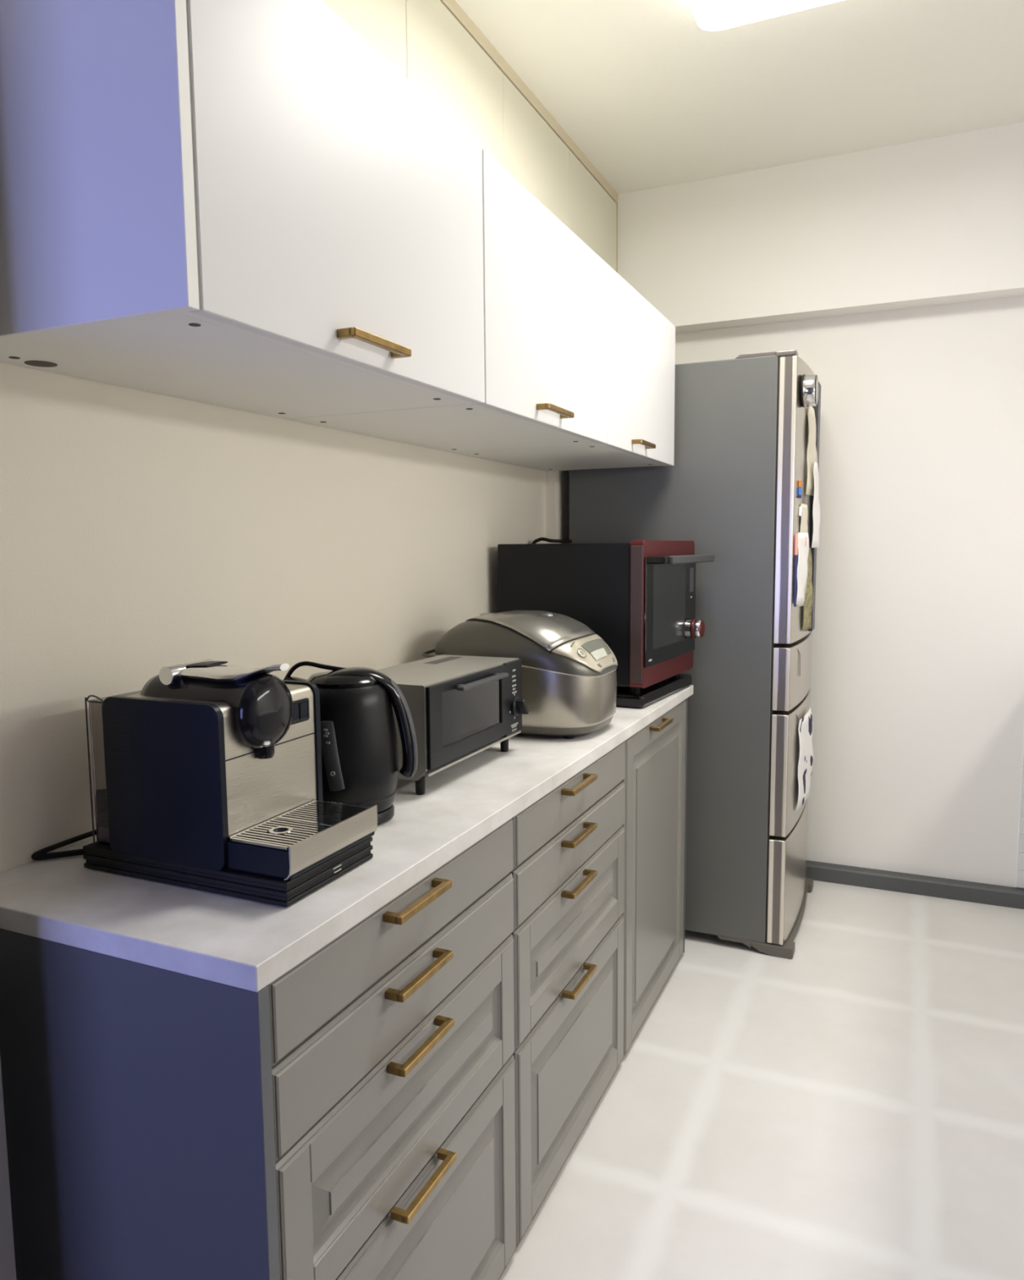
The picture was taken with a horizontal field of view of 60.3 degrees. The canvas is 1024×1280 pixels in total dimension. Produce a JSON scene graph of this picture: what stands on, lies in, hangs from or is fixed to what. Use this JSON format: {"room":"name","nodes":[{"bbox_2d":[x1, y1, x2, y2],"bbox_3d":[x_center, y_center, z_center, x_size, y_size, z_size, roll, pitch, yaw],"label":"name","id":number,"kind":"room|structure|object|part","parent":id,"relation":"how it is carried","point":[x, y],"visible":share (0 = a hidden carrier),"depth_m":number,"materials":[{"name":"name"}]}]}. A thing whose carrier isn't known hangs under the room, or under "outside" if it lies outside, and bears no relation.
{"room":"kitchen","nodes":[
{"label":"kitchen","id":0,"kind":"room"},
{"bbox_2d":[0,1057,16,1279],"bbox_3d":[-0.723,-0.117,0.909,0.278,2.551,0.133,2,7,24],"label":"wall pier","id":1,"kind":"object","parent":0,"point":[7,1262],"depth_m":0.98,"materials":[{"name":"grey"}]},
{"bbox_2d":[0,362,568,872],"bbox_3d":[-0.173,-0.267,2.299,0.133,2.551,2.867,2,7,24],"label":"wall","id":2,"kind":"structure","parent":0,"point":[142,533],"depth_m":1.45,"materials":[{"name":"white paint"}]},
{"bbox_2d":[0,0,484,418],"bbox_3d":[-0.360,-0.570,1.230,0.442,0.406,0.667,2,7,24],"label":"upper cabinet","id":3,"kind":"object","parent":2,"relation":"attached to","point":[339,209],"depth_m":0.97,"materials":[{"name":"white wood"}]},
{"bbox_3d":[-0.506,-0.538,0.940,0.416,0.406,0.016,2,7,24],"label":"cover panel","id":4,"kind":"part","parent":3,"relation":"part of","materials":[{"name":"white wood"}]},
{"bbox_3d":[-0.188,-0.565,1.163,0.018,0.406,0.647,2,7,24],"label":"door","id":5,"kind":"part","parent":3,"relation":"part of","materials":[{"name":"white paint"}]},
{"bbox_3d":[-0.177,-0.385,1.147,0.027,0.010,0.135,2,7,24],"label":"handle","id":6,"kind":"part","parent":3,"relation":"part of","materials":[{"name":"gold metal"}]},
{"bbox_2d":[285,149,607,452],"bbox_3d":[-0.088,-0.635,1.830,0.442,0.406,0.651,2,7,24],"label":"upper cabinet","id":7,"kind":"object","parent":2,"relation":"attached to","point":[545,290],"visible":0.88,"depth_m":1.70,"materials":[{"name":"white wood"}]},
{"bbox_3d":[0.080,-0.629,1.754,0.018,0.406,0.650,2,7,24],"label":"door","id":8,"kind":"part","parent":7,"relation":"part of","materials":[{"name":"white paint"}]},
{"bbox_3d":[0.086,-0.448,1.727,0.027,0.010,0.135,2,7,24],"label":"handle","id":9,"kind":"part","parent":7,"relation":"part of","materials":[{"name":"gold metal"}]},
{"bbox_2d":[320,0,617,273],"bbox_3d":[-0.157,-1.229,2.129,0.034,0.601,2.628,2,7,24],"label":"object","id":10,"kind":"structure","parent":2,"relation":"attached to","point":[434,45],"depth_m":2.29,"materials":[{"name":"white paint"}]},
{"bbox_3d":[-0.339,-1.165,1.708,0.015,0.562,0.505,2,7,24],"label":"door","id":11,"kind":"part","parent":10,"relation":"part of","materials":[{"name":"beige wood"}]},
{"bbox_3d":[-0.132,-1.214,2.166,0.015,0.562,0.501,2,7,24],"label":"door","id":12,"kind":"part","parent":10,"relation":"part of","materials":[{"name":"beige wood"}]},
{"bbox_3d":[-0.157,-1.229,2.129,0.034,0.601,2.628,2,7,24],"label":"frame","id":13,"kind":"part","parent":10,"relation":"part of","materials":[{"name":"beige wood"}]},
{"bbox_3d":[0.075,-1.264,2.623,0.015,0.562,0.502,2,7,24],"label":"door","id":14,"kind":"part","parent":10,"relation":"part of","materials":[{"name":"beige wood"}]},
{"bbox_3d":[0.281,-1.313,3.078,0.015,0.562,0.498,2,7,24],"label":"door","id":15,"kind":"part","parent":10,"relation":"part of","materials":[{"name":"beige wood"}]},
{"bbox_2d":[452,264,675,471],"bbox_3d":[0.176,-0.699,2.415,0.442,0.406,0.634,2,7,24],"label":"upper cabinet","id":16,"kind":"object","parent":2,"relation":"attached to","point":[641,340],"visible":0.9,"depth_m":2.31,"materials":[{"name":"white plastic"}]},
{"bbox_3d":[0.345,-0.692,2.340,0.018,0.406,0.634,2,7,24],"label":"door","id":17,"kind":"part","parent":16,"relation":"part of","materials":[{"name":"white paint"}]},
{"bbox_3d":[0.344,-0.510,2.296,0.027,0.010,0.135,2,7,24],"label":"handle","id":18,"kind":"part","parent":16,"relation":"part of","materials":[{"name":"gold metal"}]},
{"bbox_2d":[454,0,1023,194],"bbox_3d":[-0.035,-1.467,1.261,3.550,0.050,4.400,2,7,24],"label":"ceiling","id":19,"kind":"structure","parent":0,"point":[652,98],"depth_m":2.47,"materials":[{"name":"white paint"}]},
{"bbox_2d":[687,0,844,31],"bbox_3d":[0.608,-1.461,1.753,0.596,0.075,0.596,2,7,24],"label":"ceiling light","id":20,"kind":"object","parent":19,"relation":"attached to","point":[708,15],"visible":1,"depth_m":2.03,"materials":[{"name":"white plastic"}]},
{"bbox_2d":[498,880,1023,1279],"bbox_3d":[0.821,1.072,1.920,2.350,0.050,3.000,2,7,24],"label":"floor","id":21,"kind":"structure","parent":0,"point":[850,1106],"depth_m":1.93,"materials":[{"name":"tile"}]},
{"bbox_2d":[0,928,279,1279],"bbox_3d":[-0.470,0.747,1.042,0.482,0.802,0.018,2,7,24],"label":"end panel","id":22,"kind":"object","parent":21,"relation":"on","point":[138,1101],"visible":0.93,"depth_m":0.99,"materials":[{"name":"grey"}]},
{"bbox_2d":[267,817,515,1279],"bbox_3d":[-0.323,0.709,1.329,0.498,0.790,0.624,2,7,24],"label":"base cabinet","id":23,"kind":"object","parent":21,"relation":"on","point":[393,1042],"visible":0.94,"depth_m":1.18,"materials":[{"name":"grey wood"}]},
{"bbox_2d":[0,684,693,991],"bbox_3d":[-0.075,0.238,1.881,0.486,0.028,1.967,2,7,24],"label":"countertop","id":24,"kind":"structure","parent":23,"relation":"on","point":[245,944],"depth_m":1.09,"materials":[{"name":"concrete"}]},
{"bbox_2d":[31,829,96,860],"bbox_3d":[-0.557,0.278,1.241,0.203,0.032,0.066,-6,8,-42],"label":"cord","id":25,"kind":"object","parent":24,"relation":"on","point":[42,854],"visible":0.51,"depth_m":1.21,"materials":[{"name":"black rubber"}]},
{"bbox_2d":[82,658,377,906],"bbox_3d":[-0.373,0.160,1.176,0.337,0.276,0.201,2,7,24],"label":"coffee machine","id":26,"kind":"object","parent":24,"relation":"on","point":[207,776],"visible":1,"depth_m":1.10,"materials":[{"name":"black plastic"}]},
{"bbox_3d":[-0.505,0.168,1.231,0.044,0.190,0.160,2,7,24],"label":"water tank","id":27,"kind":"part","parent":26,"relation":"part of","materials":[{"name":"plastic"}]},
{"bbox_3d":[-0.506,0.074,1.221,0.043,0.002,0.158,2,7,24],"label":"tank lid","id":28,"kind":"part","parent":26,"relation":"part of","materials":[{"name":"plastic"}]},
{"bbox_3d":[-0.434,0.177,1.101,0.192,0.207,0.011,2,7,24],"label":"panel","id":29,"kind":"part","parent":26,"relation":"part of","materials":[{"name":"black"}]},
{"bbox_3d":[-0.427,0.035,1.176,0.090,0.015,0.052,2,7,24],"label":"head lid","id":30,"kind":"part","parent":26,"relation":"part of","materials":[{"name":"silver plastic"}]},
{"bbox_3d":[-0.351,0.040,1.129,0.151,0.028,0.072,2,7,24],"label":"lever","id":31,"kind":"part","parent":26,"relation":"part of","materials":[{"name":"silver metal"}]},
{"bbox_3d":[-0.314,0.141,1.123,0.024,0.017,0.024,2,7,24],"label":"coffee spout","id":32,"kind":"part","parent":26,"relation":"part of","materials":[{"name":"black plastic"}]},
{"bbox_3d":[-0.288,0.096,1.191,0.002,0.031,0.044,2,7,24],"label":"button panel","id":33,"kind":"part","parent":26,"relation":"part of","materials":[{"name":"black plastic"}]},
{"bbox_2d":[226,831,374,879],"bbox_3d":[-0.266,0.255,1.134,0.096,0.036,0.181,2,7,24],"label":"drip tray","id":34,"kind":"object","parent":26,"relation":"on","point":[251,855],"depth_m":1.07,"materials":[{"name":"silver metal"}]},
{"bbox_3d":[-0.356,0.159,1.273,0.192,0.207,0.011,2,7,24],"label":"panel","id":35,"kind":"part","parent":26,"relation":"part of","materials":[{"name":"black"}]},
{"bbox_2d":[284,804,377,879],"bbox_3d":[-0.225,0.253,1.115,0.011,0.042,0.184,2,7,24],"label":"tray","id":36,"kind":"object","parent":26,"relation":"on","point":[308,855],"depth_m":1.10,"materials":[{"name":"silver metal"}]},
{"bbox_2d":[283,661,417,824],"bbox_3d":[-0.255,0.155,1.366,0.166,0.246,0.160,5,8,42],"label":"electric kettle","id":37,"kind":"object","parent":24,"relation":"on","point":[359,748],"visible":0.85,"depth_m":1.31,"materials":[{"name":"black plastic"}]},
{"bbox_3d":[-0.317,0.075,1.359,0.058,0.040,0.068,0,6,0],"label":"spout","id":38,"kind":"part","parent":37,"relation":"part of","materials":[{"name":"black plastic"}]},
{"bbox_3d":[-0.258,0.057,1.357,0.114,0.018,0.114,2,7,24],"label":"lid","id":39,"kind":"part","parent":37,"relation":"part of","materials":[{"name":"black plastic"}]},
{"bbox_3d":[-0.222,0.128,1.364,0.143,0.173,0.080,0,6,0],"label":"handle","id":40,"kind":"part","parent":37,"relation":"part of","materials":[{"name":"black plastic"}]},
{"bbox_2d":[377,654,528,795],"bbox_3d":[-0.132,0.149,1.682,0.212,0.191,0.392,2,7,24],"label":"toaster oven","id":41,"kind":"object","parent":24,"relation":"on","point":[460,707],"visible":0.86,"depth_m":1.60,"materials":[{"name":"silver metal"}]},
{"bbox_3d":[-0.226,0.154,1.512,0.180,0.163,0.004,2,7,24],"label":"panel","id":42,"kind":"part","parent":41,"relation":"part of","materials":[{"name":"silver metal"}]},
{"bbox_3d":[-0.157,0.248,1.508,0.017,0.029,0.017,1,6,13],"label":"leg","id":43,"kind":"part","parent":41,"relation":"part of","materials":[{"name":"black plastic"}]},
{"bbox_3d":[-0.147,0.055,1.679,0.180,0.003,0.384,2,7,24],"label":"panel","id":44,"kind":"part","parent":41,"relation":"part of","materials":[{"name":"silver metal"}]},
{"bbox_3d":[-0.145,0.205,1.694,0.177,0.022,0.384,2,7,24],"label":"panel","id":45,"kind":"part","parent":41,"relation":"part of","materials":[{"name":"grey plastic"}]},
{"bbox_3d":[-0.077,0.133,1.612,0.008,0.140,0.307,2,7,24],"label":"door","id":46,"kind":"part","parent":41,"relation":"part of","materials":[{"name":"black glass"}]},
{"bbox_3d":[-0.074,0.126,1.621,0.003,0.100,0.246,2,7,24],"label":"glass","id":47,"kind":"part","parent":41,"relation":"part of","materials":[{"name":"black glass"}]},
{"bbox_3d":[-0.055,0.076,1.622,0.024,0.008,0.190,2,7,24],"label":"handle","id":48,"kind":"part","parent":41,"relation":"part of","materials":[{"name":"grey plastic"}]},
{"bbox_3d":[-0.016,0.215,1.820,0.017,0.029,0.017,4,7,35],"label":"leg","id":49,"kind":"part","parent":41,"relation":"part of","materials":[{"name":"black plastic"}]},
{"bbox_3d":[0.000,0.116,1.790,0.010,0.148,0.079,2,7,24],"label":"control panel","id":50,"kind":"part","parent":41,"relation":"part of","materials":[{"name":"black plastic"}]},
{"bbox_3d":[0.009,0.134,1.789,0.009,0.039,0.039,2,7,24],"label":"timer knob","id":51,"kind":"part","parent":41,"relation":"part of","materials":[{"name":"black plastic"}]},
{"bbox_2d":[422,610,617,738],"bbox_3d":[0.025,0.068,2.066,0.428,0.270,0.301,2,7,24],"label":"rice cooker","id":52,"kind":"object","parent":24,"relation":"on","point":[569,672],"visible":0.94,"depth_m":1.92,"materials":[{"name":"grey metal"}]},
{"bbox_3d":[-0.114,0.025,2.125,0.121,0.014,0.299,2,7,24],"label":"carry handle","id":53,"kind":"part","parent":52,"relation":"part of","materials":[{"name":"grey plastic"}]},
{"bbox_3d":[0.037,-0.029,2.051,0.283,0.074,0.269,2,7,24],"label":"lid","id":54,"kind":"part","parent":52,"relation":"part of","materials":[{"name":"silver metal"}]},
{"bbox_3d":[0.178,0.028,1.993,0.088,0.072,0.266,2,7,24],"label":"control panel","id":55,"kind":"part","parent":52,"relation":"part of","materials":[{"name":"beige"}]},
{"bbox_2d":[497,540,714,708],"bbox_3d":[0.278,-0.065,2.525,0.488,0.433,0.443,3,7,28],"label":"microwave oven","id":56,"kind":"object","parent":24,"relation":"on","point":[638,597],"visible":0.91,"depth_m":2.33,"materials":[{"name":"black plastic"}]},
{"bbox_2d":[531,537,571,543],"bbox_3d":[0.112,-0.224,2.697,0.144,0.180,0.026,-1,6,-7],"label":"power cord","id":57,"kind":"object","parent":56,"relation":"attached to","point":[541,539],"visible":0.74,"depth_m":2.69,"materials":[{"name":"black rubber"}]},
{"bbox_3d":[0.235,-0.091,2.546,0.389,0.372,0.436,3,7,28],"label":"casing","id":58,"kind":"part","parent":56,"relation":"part of","materials":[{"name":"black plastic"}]},
{"bbox_3d":[0.422,-0.085,2.446,0.036,0.380,0.442,3,7,28],"label":"frame","id":59,"kind":"part","parent":56,"relation":"part of","materials":[{"name":"red metal"}]},
{"bbox_3d":[0.441,-0.090,2.436,0.006,0.284,0.432,3,7,28],"label":"door","id":60,"kind":"part","parent":56,"relation":"part of","materials":[{"name":"black glass"}]},
{"bbox_3d":[0.495,-0.221,2.412,0.013,0.022,0.387,3,7,28],"label":"handle","id":61,"kind":"part","parent":56,"relation":"part of","materials":[{"name":"grey plastic"}]},
{"bbox_3d":[-0.132,0.373,1.206,0.019,0.097,0.622,2,7,24],"label":"drawer","id":62,"kind":"part","parent":23,"relation":"part of","materials":[{"name":"grey paint"}]},
{"bbox_3d":[-0.131,0.476,1.217,0.019,0.104,0.622,2,7,24],"label":"drawer","id":63,"kind":"part","parent":23,"relation":"part of","materials":[{"name":"grey paint"}]},
{"bbox_3d":[-0.122,0.344,1.167,0.027,0.010,0.135,2,7,24],"label":"handle","id":64,"kind":"part","parent":23,"relation":"part of","materials":[{"name":"gold metal"}]},
{"bbox_3d":[-0.122,0.446,1.178,0.027,0.010,0.135,2,7,24],"label":"handle","id":65,"kind":"part","parent":23,"relation":"part of","materials":[{"name":"gold metal"}]},
{"bbox_3d":[-0.121,0.545,1.188,0.027,0.010,0.135,2,7,24],"label":"handle","id":66,"kind":"part","parent":23,"relation":"part of","materials":[{"name":"gold metal"}]},
{"bbox_3d":[-0.119,0.746,1.209,0.027,0.010,0.135,2,7,24],"label":"handle","id":67,"kind":"part","parent":23,"relation":"part of","materials":[{"name":"gold metal"}]},
{"bbox_3d":[-0.127,0.927,1.264,0.019,0.362,0.622,2,7,24],"label":"drawer","id":68,"kind":"part","parent":23,"relation":"part of","materials":[{"name":"grey paint"}]},
{"bbox_2d":[510,742,624,1244],"bbox_3d":[-0.063,0.647,1.902,0.498,0.790,0.632,2,7,24],"label":"base cabinet","id":69,"kind":"object","parent":21,"relation":"on","point":[567,873],"visible":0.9,"depth_m":1.73,"materials":[{"name":"grey wood"}]},
{"bbox_3d":[0.129,0.414,1.790,0.019,0.104,0.629,2,7,24],"label":"drawer","id":70,"kind":"part","parent":69,"relation":"part of","materials":[{"name":"grey paint"}]},
{"bbox_3d":[0.130,0.576,1.807,0.019,0.214,0.629,2,7,24],"label":"drawer","id":71,"kind":"part","parent":69,"relation":"part of","materials":[{"name":"grey paint"}]},
{"bbox_3d":[0.133,0.865,1.837,0.019,0.362,0.629,2,7,24],"label":"drawer","id":72,"kind":"part","parent":69,"relation":"part of","materials":[{"name":"grey paint"}]},
{"bbox_3d":[0.128,0.311,1.779,0.019,0.097,0.629,2,7,24],"label":"drawer","id":73,"kind":"part","parent":69,"relation":"part of","materials":[{"name":"grey paint"}]},
{"bbox_3d":[0.134,0.384,1.743,0.027,0.010,0.135,2,7,24],"label":"handle","id":74,"kind":"part","parent":69,"relation":"part of","materials":[{"name":"gold metal"}]},
{"bbox_3d":[0.137,0.685,1.774,0.027,0.010,0.135,2,7,24],"label":"handle","id":75,"kind":"part","parent":69,"relation":"part of","materials":[{"name":"gold metal"}]},
{"bbox_3d":[0.135,0.484,1.753,0.027,0.010,0.135,2,7,24],"label":"handle","id":76,"kind":"part","parent":69,"relation":"part of","materials":[{"name":"gold metal"}]},
{"bbox_3d":[0.133,0.283,1.732,0.027,0.010,0.135,2,7,24],"label":"handle","id":77,"kind":"part","parent":69,"relation":"part of","materials":[{"name":"gold metal"}]},
{"bbox_2d":[622,697,687,1055],"bbox_3d":[0.196,0.586,2.473,0.498,0.790,0.620,2,7,24],"label":"base cabinet","id":78,"kind":"object","parent":21,"relation":"on","point":[654,780],"depth_m":2.33,"materials":[{"name":"grey wood"}]},
{"bbox_3d":[0.390,0.220,2.299,0.027,0.010,0.135,2,7,24],"label":"handle","id":79,"kind":"part","parent":78,"relation":"part of","materials":[{"name":"gold metal"}]},
{"bbox_3d":[0.440,0.560,2.697,0.184,0.790,0.008,2,7,24],"label":"filler panel","id":80,"kind":"part","parent":78,"relation":"part of","materials":[{"name":"grey wood"}]},
{"bbox_2d":[568,349,813,959],"bbox_3d":[0.640,0.030,3.005,0.720,1.800,0.621,2,7,24],"label":"refrigerator","id":81,"kind":"object","parent":21,"relation":"on","point":[731,488],"visible":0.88,"depth_m":2.66,"materials":[{"name":"grey metal"}]},
{"bbox_3d":[0.785,0.764,2.680,0.013,0.323,0.006,2,7,24],"label":"trim","id":82,"kind":"part","parent":81,"relation":"part of","materials":[{"name":"silver metal"}]},
{"bbox_3d":[0.782,0.406,2.643,0.013,0.369,0.006,2,7,24],"label":"trim","id":83,"kind":"part","parent":81,"relation":"part of","materials":[{"name":"silver metal"}]},
{"bbox_3d":[0.779,0.116,2.613,0.013,0.186,0.006,2,7,24],"label":"trim","id":84,"kind":"part","parent":81,"relation":"part of","materials":[{"name":"silver metal"}]},
{"bbox_3d":[0.802,0.765,2.673,0.019,0.323,0.006,2,7,24],"label":"trim","id":85,"kind":"part","parent":81,"relation":"part of","materials":[{"name":"grey metal"}]},
{"bbox_3d":[0.775,-0.399,2.559,0.013,0.821,0.006,2,7,24],"label":"trim","id":86,"kind":"part","parent":81,"relation":"part of","materials":[{"name":"silver metal"}]},
{"bbox_3d":[0.799,0.407,2.636,0.019,0.369,0.006,2,7,24],"label":"trim","id":87,"kind":"part","parent":81,"relation":"part of","materials":[{"name":"grey metal"}]},
{"bbox_3d":[0.796,0.117,2.606,0.019,0.186,0.006,2,7,24],"label":"trim","id":88,"kind":"part","parent":81,"relation":"part of","materials":[{"name":"grey metal"}]},
{"bbox_3d":[0.816,0.765,2.666,0.011,0.323,0.007,2,7,24],"label":"trim","id":89,"kind":"part","parent":81,"relation":"part of","materials":[{"name":"silver metal"}]},
{"bbox_3d":[0.813,0.407,2.629,0.011,0.369,0.007,2,7,24],"label":"trim","id":90,"kind":"part","parent":81,"relation":"part of","materials":[{"name":"silver metal"}]},
{"bbox_3d":[0.792,-0.398,2.552,0.019,0.821,0.006,2,7,24],"label":"trim","id":91,"kind":"part","parent":81,"relation":"part of","materials":[{"name":"grey metal"}]},
{"bbox_3d":[0.934,0.735,2.949,0.066,0.325,0.616,2,7,24],"label":"drawer","id":92,"kind":"part","parent":81,"relation":"part of","materials":[{"name":"beige"}]},
{"bbox_3d":[0.811,0.117,2.598,0.011,0.186,0.007,2,7,24],"label":"trim","id":93,"kind":"part","parent":81,"relation":"part of","materials":[{"name":"silver metal"}]},
{"bbox_3d":[0.931,0.377,2.911,0.066,0.371,0.616,2,7,24],"label":"drawer","id":94,"kind":"part","parent":81,"relation":"part of","materials":[{"name":"beige"}]},
{"bbox_3d":[0.806,-0.397,2.545,0.011,0.821,0.007,2,7,24],"label":"trim","id":95,"kind":"part","parent":81,"relation":"part of","materials":[{"name":"silver metal"}]},
{"bbox_3d":[0.928,0.087,2.881,0.066,0.188,0.616,2,7,24],"label":"drawer","id":96,"kind":"part","parent":81,"relation":"part of","materials":[{"name":"beige"}]},
{"bbox_3d":[0.924,-0.428,2.827,0.066,0.823,0.616,2,7,24],"label":"door","id":97,"kind":"part","parent":81,"relation":"part of","materials":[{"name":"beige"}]},
{"bbox_2d":[793,533,797,606],"bbox_3d":[0.826,-0.204,2.571,0.010,0.212,0.010,2,7,24],"label":"paper sheet","id":98,"kind":"object","parent":81,"relation":"attached to","point":[795,535],"visible":1,"depth_m":2.57,"materials":[{"name":"blue"}]},
{"bbox_2d":[798,480,801,497],"bbox_3d":[0.845,-0.442,2.589,0.006,0.050,0.032,2,7,24],"label":"magnet","id":99,"kind":"object","parent":81,"relation":"attached to","point":[799,482],"visible":1,"depth_m":2.58,"materials":[{"name":"orange"}]},
{"bbox_2d":[798,506,803,516],"bbox_3d":[0.853,-0.379,2.603,0.011,0.028,0.028,2,7,24],"label":"clip","id":100,"kind":"object","parent":81,"relation":"attached to","point":[800,508],"visible":1,"depth_m":2.59,"materials":[{"name":"white plastic"}]},
{"bbox_2d":[795,552,806,607],"bbox_3d":[0.873,-0.187,2.659,0.006,0.170,0.111,3,7,31],"label":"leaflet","id":101,"kind":"object","parent":81,"relation":"attached to","point":[800,604],"visible":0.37,"depth_m":2.68,"materials":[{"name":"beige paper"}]},
{"bbox_2d":[795,532,808,604],"bbox_3d":[0.861,-0.213,2.624,0.012,0.210,0.112,3,7,33],"label":"paper sheet","id":102,"kind":"object","parent":81,"relation":"attached to","point":[802,568],"visible":1,"depth_m":2.62,"materials":[{"name":"white paper"}]},
{"bbox_2d":[800,503,808,533],"bbox_3d":[0.877,-0.340,2.652,0.004,0.135,0.091,3,7,31],"label":"paper sheet","id":103,"kind":"object","parent":81,"relation":"attached to","point":[803,525],"visible":0.6,"depth_m":2.65,"materials":[{"name":"beige paper"}]},
{"bbox_2d":[795,706,813,811],"bbox_3d":[0.938,0.378,2.829,0.016,0.290,0.241,3,7,29],"label":"paper sheet","id":104,"kind":"object","parent":81,"relation":"hanging from","point":[805,766],"visible":1,"depth_m":2.82,"materials":[{"name":"white paper"}]},
{"bbox_2d":[801,547,813,631],"bbox_3d":[0.918,-0.159,2.747,0.013,0.255,0.121,3,7,31],"label":"leaflet","id":105,"kind":"object","parent":81,"relation":"attached to","point":[807,604],"visible":0.79,"depth_m":2.76,"materials":[{"name":"yellow paper"}]},
{"bbox_2d":[800,373,817,407],"bbox_3d":[0.862,-0.722,2.552,0.040,0.092,0.092,2,7,24],"label":"timer","id":106,"kind":"object","parent":81,"relation":"attached to","point":[809,384],"visible":1,"depth_m":2.52,"materials":[{"name":"silver metal"}]},
{"bbox_2d":[804,406,817,496],"bbox_3d":[0.915,-0.577,2.703,0.015,0.265,0.122,3,7,31],"label":"paper sheet","id":107,"kind":"object","parent":81,"relation":"attached to","point":[811,455],"visible":0.86,"depth_m":2.70,"materials":[{"name":"beige paper"}]},
{"bbox_2d":[808,382,821,631],"bbox_3d":[0.972,-0.422,2.834,0.013,0.785,0.075,2,7,24],"label":"memo board","id":108,"kind":"object","parent":81,"relation":"attached to","point":[817,408],"visible":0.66,"depth_m":2.81,"materials":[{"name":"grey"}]},
{"bbox_2d":[811,462,820,547],"bbox_3d":[0.945,-0.417,2.737,0.014,0.260,0.095,2,7,25],"label":"paper sheet","id":109,"kind":"object","parent":81,"relation":"attached to","point":[815,508],"visible":1,"depth_m":2.74,"materials":[{"name":"white paper"}]},
{"bbox_2d":[617,122,1023,333],"bbox_3d":[1.382,-1.381,2.960,2.350,0.499,0.172,2,7,24],"label":"wall","id":110,"kind":"structure","parent":0,"point":[940,220],"depth_m":3.00,"materials":[{"name":"white paint"}]},
{"bbox_2d":[675,296,1023,887],"bbox_3d":[1.415,-0.117,3.143,2.350,2.052,0.061,2,7,24],"label":"wall","id":111,"kind":"structure","parent":0,"point":[917,686],"depth_m":3.10,"materials":[{"name":"white paint"}]},
{"bbox_2d":[805,860,1023,909],"bbox_3d":[1.417,0.878,3.194,2.120,0.060,0.040,2,7,24],"label":"baseboard","id":112,"kind":"structure","parent":111,"relation":"attached to","point":[928,886],"depth_m":3.16,"materials":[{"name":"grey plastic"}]},
{"bbox_2d":[1014,723,1023,888],"bbox_3d":[2.062,0.528,2.883,0.700,0.689,0.007,2,7,24],"label":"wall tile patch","id":113,"kind":"structure","parent":111,"relation":"attached to","point":[1019,881],"depth_m":3.04,"materials":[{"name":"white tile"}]}
]}

